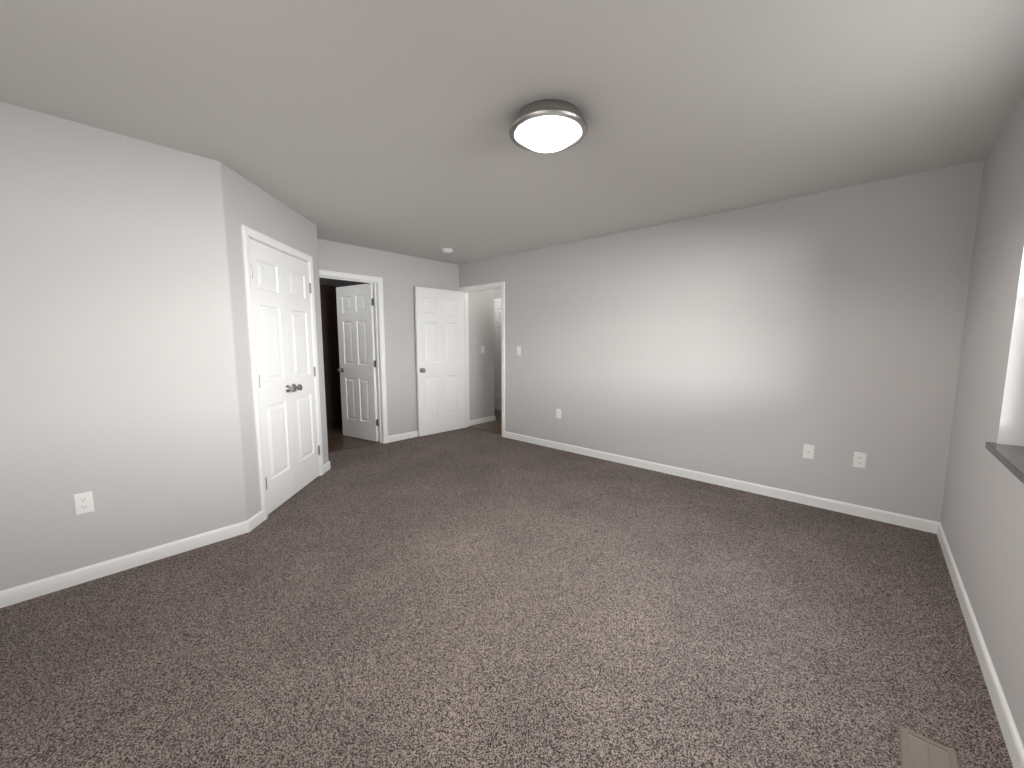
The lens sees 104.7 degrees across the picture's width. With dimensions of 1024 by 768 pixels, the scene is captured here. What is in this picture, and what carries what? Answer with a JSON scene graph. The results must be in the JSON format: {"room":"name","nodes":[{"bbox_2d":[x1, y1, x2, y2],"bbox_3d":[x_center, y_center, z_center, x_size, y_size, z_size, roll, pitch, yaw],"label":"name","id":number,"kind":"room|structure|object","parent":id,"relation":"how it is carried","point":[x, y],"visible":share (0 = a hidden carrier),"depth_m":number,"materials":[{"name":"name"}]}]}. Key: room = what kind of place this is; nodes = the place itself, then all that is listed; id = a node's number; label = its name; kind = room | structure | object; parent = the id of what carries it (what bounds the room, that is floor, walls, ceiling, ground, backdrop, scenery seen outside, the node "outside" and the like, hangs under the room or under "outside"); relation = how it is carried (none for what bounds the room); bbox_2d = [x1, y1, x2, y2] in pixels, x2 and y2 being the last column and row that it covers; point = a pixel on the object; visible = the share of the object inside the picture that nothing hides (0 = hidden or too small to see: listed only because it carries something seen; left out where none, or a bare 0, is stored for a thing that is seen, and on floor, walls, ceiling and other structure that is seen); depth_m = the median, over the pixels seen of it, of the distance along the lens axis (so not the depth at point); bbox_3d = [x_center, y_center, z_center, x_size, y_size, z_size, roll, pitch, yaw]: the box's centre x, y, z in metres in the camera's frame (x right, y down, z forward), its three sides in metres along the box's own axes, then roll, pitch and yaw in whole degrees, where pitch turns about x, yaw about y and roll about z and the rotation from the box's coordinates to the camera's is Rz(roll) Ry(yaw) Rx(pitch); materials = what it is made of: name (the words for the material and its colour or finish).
{"room":"empty bedroom","nodes":[
{"label":"empty bedroom","id":0,"kind":"room"},
{"bbox_2d":[0,101,244,590],"bbox_3d":[-2.463,-0.120,2.017,0.120,2.440,1.709,6,8,42],"label":"wall","id":1,"kind":"structure","parent":0,"point":[117,392],"depth_m":2.18,"materials":[{"name":"grey paint"}]},
{"bbox_2d":[73,491,93,514],"bbox_3d":[-2.332,0.650,2.150,0.008,0.115,0.070,6,8,42],"label":"outlet","id":2,"kind":"object","parent":1,"relation":"attached to","point":[83,503],"visible":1,"depth_m":2.15,"materials":[{"name":"white plastic"}]},
{"bbox_2d":[0,510,263,607],"bbox_3d":[-2.372,1.041,2.236,0.134,0.083,1.731,6,8,42],"label":"baseboard","id":3,"kind":"structure","parent":1,"relation":"attached to","point":[28,591],"depth_m":2.27,"materials":[{"name":"white wood"}]},
{"bbox_2d":[218,161,327,520],"bbox_3d":[-1.929,0.239,3.345,0.120,3.440,1.350,0,6,-3],"label":"wall","id":4,"kind":"structure","parent":0,"point":[249,204],"depth_m":2.78,"materials":[{"name":"grey paint"}]},
{"bbox_2d":[241,225,323,519],"bbox_3d":[-1.920,-0.094,3.313,0.137,2.108,1.034,0,6,-3],"label":"door frame","id":5,"kind":"structure","parent":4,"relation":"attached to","point":[310,305],"depth_m":2.89,"materials":[{"name":"white wood"}]},
{"bbox_2d":[249,238,296,514],"bbox_3d":[-1.862,-0.041,3.098,0.356,2.030,0.370,6,8,42],"label":"door","id":6,"kind":"structure","parent":5,"relation":"attached to","point":[267,277],"depth_m":3.08,"materials":[{"name":"white wood"}]},
{"bbox_2d":[282,252,319,491],"bbox_3d":[-1.883,-0.089,3.540,0.370,2.030,0.356,6,8,42],"label":"door","id":7,"kind":"structure","parent":5,"relation":"attached to","point":[297,292],"depth_m":3.53,"materials":[{"name":"white wood"}]},
{"bbox_2d":[316,225,328,460],"bbox_3d":[-1.910,-0.331,3.968,0.018,2.440,0.022,6,8,42],"label":"wall","id":8,"kind":"structure","parent":0,"point":[322,341],"depth_m":3.96,"materials":[{"name":"grey paint"}]},
{"bbox_2d":[319,277,364,286],"bbox_3d":[-3.304,-0.561,6.091,0.120,2.440,2.440,6,8,42],"label":"wall","id":9,"kind":"structure","parent":0,"point":[332,282],"depth_m":6.40,"materials":[{"name":"grey paint"}]},
{"bbox_2d":[317,239,493,435],"bbox_3d":[-2.235,0.113,4.506,0.120,3.440,5.640,6,8,42],"label":"wall","id":10,"kind":"structure","parent":0,"point":[402,275],"depth_m":5.27,"materials":[{"name":"grey paint"}]},
{"bbox_2d":[319,269,387,443],"bbox_3d":[-1.945,-0.252,4.774,0.137,2.108,0.840,6,8,42],"label":"door frame","id":11,"kind":"structure","parent":10,"relation":"attached to","point":[379,280],"depth_m":4.99,"materials":[{"name":"white wood"}]},
{"bbox_2d":[328,442,379,452],"bbox_3d":[-1.973,0.790,4.913,0.036,0.006,0.716,6,8,42],"label":"trim","id":12,"kind":"structure","parent":10,"relation":"attached to","point":[379,442],"depth_m":4.90,"materials":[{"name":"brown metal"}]},
{"bbox_2d":[336,283,378,441],"bbox_3d":[-2.078,-0.273,5.241,0.707,2.030,0.230,6,8,42],"label":"door","id":13,"kind":"structure","parent":10,"relation":"in","point":[356,333],"depth_m":5.22,"materials":[{"name":"white wood"}]},
{"bbox_2d":[388,431,417,442],"bbox_3d":[-1.200,0.676,5.613,0.012,0.083,1.248,6,8,42],"label":"baseboard","id":14,"kind":"structure","parent":10,"relation":"attached to","point":[402,436],"depth_m":5.31,"materials":[{"name":"white wood"}]},
{"bbox_2d":[470,415,495,425],"bbox_3d":[-0.534,0.588,6.429,0.132,0.083,0.622,6,8,42],"label":"baseboard","id":15,"kind":"structure","parent":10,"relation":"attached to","point":[482,420],"depth_m":6.39,"materials":[{"name":"white wood"}]},
{"bbox_2d":[327,410,501,451],"bbox_3d":[-1.309,0.755,5.734,3.740,0.100,4.390,6,8,42],"label":"floor","id":16,"kind":"structure","parent":0,"point":[337,439],"depth_m":5.49,"materials":[{"name":"carpet"}]},
{"bbox_2d":[320,285,341,429],"bbox_3d":[-2.731,-0.407,6.114,0.480,2.130,0.820,6,8,42],"label":"doorway","id":17,"kind":"object","parent":16,"relation":"on","point":[328,301],"visible":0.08,"depth_m":5.86,"materials":[{"name":"brown wood"}]},
{"bbox_2d":[494,288,500,301],"bbox_3d":[0.128,-0.677,7.167,3.740,2.440,0.120,6,8,42],"label":"wall","id":18,"kind":"structure","parent":0,"point":[497,293],"depth_m":7.34,"materials":[{"name":"grey paint"}]},
{"bbox_2d":[494,302,501,410],"bbox_3d":[-0.101,-0.489,7.240,0.764,2.030,0.103,6,8,42],"label":"hall door","id":19,"kind":"structure","parent":18,"relation":"in","point":[497,363],"depth_m":7.42,"materials":[{"name":"white wood"}]},
{"bbox_2d":[0,427,1012,767],"bbox_3d":[-0.520,1.093,2.607,5.280,0.100,5.000,6,8,42],"label":"floor","id":20,"kind":"structure","parent":0,"point":[468,597],"depth_m":1.77,"materials":[{"name":"carpet"}]},
{"bbox_2d":[898,725,959,767],"bbox_3d":[1.280,1.191,1.204,0.135,0.007,0.305,6,8,42],"label":"floor vent","id":21,"kind":"object","parent":20,"relation":"in","point":[917,750],"visible":1,"depth_m":1.27,"materials":[{"name":"beige metal"}]},
{"bbox_2d":[0,0,1023,264],"bbox_3d":[-0.733,-1.571,3.526,7.210,0.120,6.490,6,8,42],"label":"ceiling","id":22,"kind":"structure","parent":0,"point":[380,124],"depth_m":1.81,"materials":[{"name":"grey paint"}]},
{"bbox_2d":[442,248,452,252],"bbox_3d":[-0.795,-1.635,4.862,0.136,0.040,0.136,6,8,42],"label":"smoke detector","id":23,"kind":"object","parent":22,"relation":"attached to","point":[446,250],"visible":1,"depth_m":4.82,"materials":[{"name":"white plastic"}]},
{"bbox_2d":[509,99,587,152],"bbox_3d":[0.183,-1.275,2.007,0.400,0.143,0.400,6,8,42],"label":"ceiling light fixture","id":24,"kind":"object","parent":22,"relation":"attached to","point":[548,125],"visible":1,"depth_m":1.91,"materials":[{"name":"silver metal"}]},
{"bbox_2d":[459,160,983,521],"bbox_3d":[1.175,0.135,4.310,5.190,3.440,0.120,6,8,42],"label":"wall","id":25,"kind":"structure","parent":0,"point":[761,344],"depth_m":3.29,"materials":[{"name":"grey paint"}]},
{"bbox_2d":[414,286,464,436],"bbox_3d":[-0.990,-0.314,5.619,0.106,2.030,0.811,6,8,42],"label":"entry door","id":26,"kind":"structure","parent":25,"relation":"in","point":[439,330],"depth_m":5.59,"materials":[{"name":"white wood"}]},
{"bbox_2d":[459,281,504,436],"bbox_3d":[-0.404,-0.351,5.691,0.930,2.108,0.137,6,8,42],"label":"door frame","id":27,"kind":"structure","parent":25,"relation":"attached to","point":[488,285],"depth_m":5.63,"materials":[{"name":"white wood"}]},
{"bbox_2d":[469,427,501,434],"bbox_3d":[-0.377,0.691,5.832,0.806,0.006,0.036,6,8,42],"label":"trim","id":28,"kind":"structure","parent":25,"relation":"attached to","point":[469,427],"depth_m":5.84,"materials":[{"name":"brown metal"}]},
{"bbox_2d":[517,347,520,355],"bbox_3d":[0.082,-0.430,5.155,0.070,0.115,0.019,6,8,42],"label":"light switch","id":29,"kind":"object","parent":25,"relation":"attached to","point":[518,351],"visible":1,"depth_m":5.15,"materials":[{"name":"white plastic"}]},
{"bbox_2d":[556,409,560,418],"bbox_3d":[0.567,0.363,4.805,0.070,0.115,0.008,6,8,42],"label":"electrical outlet","id":30,"kind":"object","parent":25,"relation":"attached to","point":[558,413],"visible":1,"depth_m":4.80,"materials":[{"name":"white plastic"}]},
{"bbox_2d":[803,444,814,459],"bbox_3d":[2.377,0.545,3.164,0.070,0.115,0.014,6,8,42],"label":"outlet plate","id":31,"kind":"object","parent":25,"relation":"attached to","point":[808,451],"visible":1,"depth_m":3.16,"materials":[{"name":"white plastic"}]},
{"bbox_2d":[853,452,866,468],"bbox_3d":[2.608,0.572,2.960,0.070,0.115,0.008,6,8,42],"label":"electrical outlet","id":32,"kind":"object","parent":25,"relation":"attached to","point":[859,461],"visible":1,"depth_m":2.96,"materials":[{"name":"white plastic"}]},
{"bbox_2d":[505,431,1023,767],"bbox_3d":[-0.191,1.032,2.319,4.097,0.083,4.790,6,8,42],"label":"baseboard","id":33,"kind":"structure","parent":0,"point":[1013,742],"depth_m":2.85,"materials":[{"name":"white wood"}]},
{"bbox_2d":[940,96,1023,746],"bbox_3d":[1.383,0.015,0.768,0.160,2.440,5.030,6,8,42],"label":"wall","id":34,"kind":"structure","parent":0,"point":[982,519],"depth_m":1.82,"materials":[{"name":"grey paint"}]},
{"bbox_2d":[985,442,1023,483],"bbox_3d":[1.618,0.337,1.139,0.113,0.030,1.570,6,8,42],"label":"window sill","id":35,"kind":"structure","parent":34,"relation":"in","point":[1010,458],"depth_m":1.54,"materials":[{"name":"black"}]},
{"bbox_3d":[-2.134,-0.346,4.105,0.499,2.440,0.120,6,8,42],"label":"wall","id":36,"kind":"structure","parent":0,"visible":0},
{"bbox_2d":[323,461,330,472],"bbox_3d":[-2.079,0.830,4.192,0.635,0.083,0.128,6,8,42],"label":"baseboard angled end","id":37,"kind":"structure","parent":36,"relation":"attached to","point":[326,466],"depth_m":4.02,"materials":[{"name":"white wood"}]}
]}

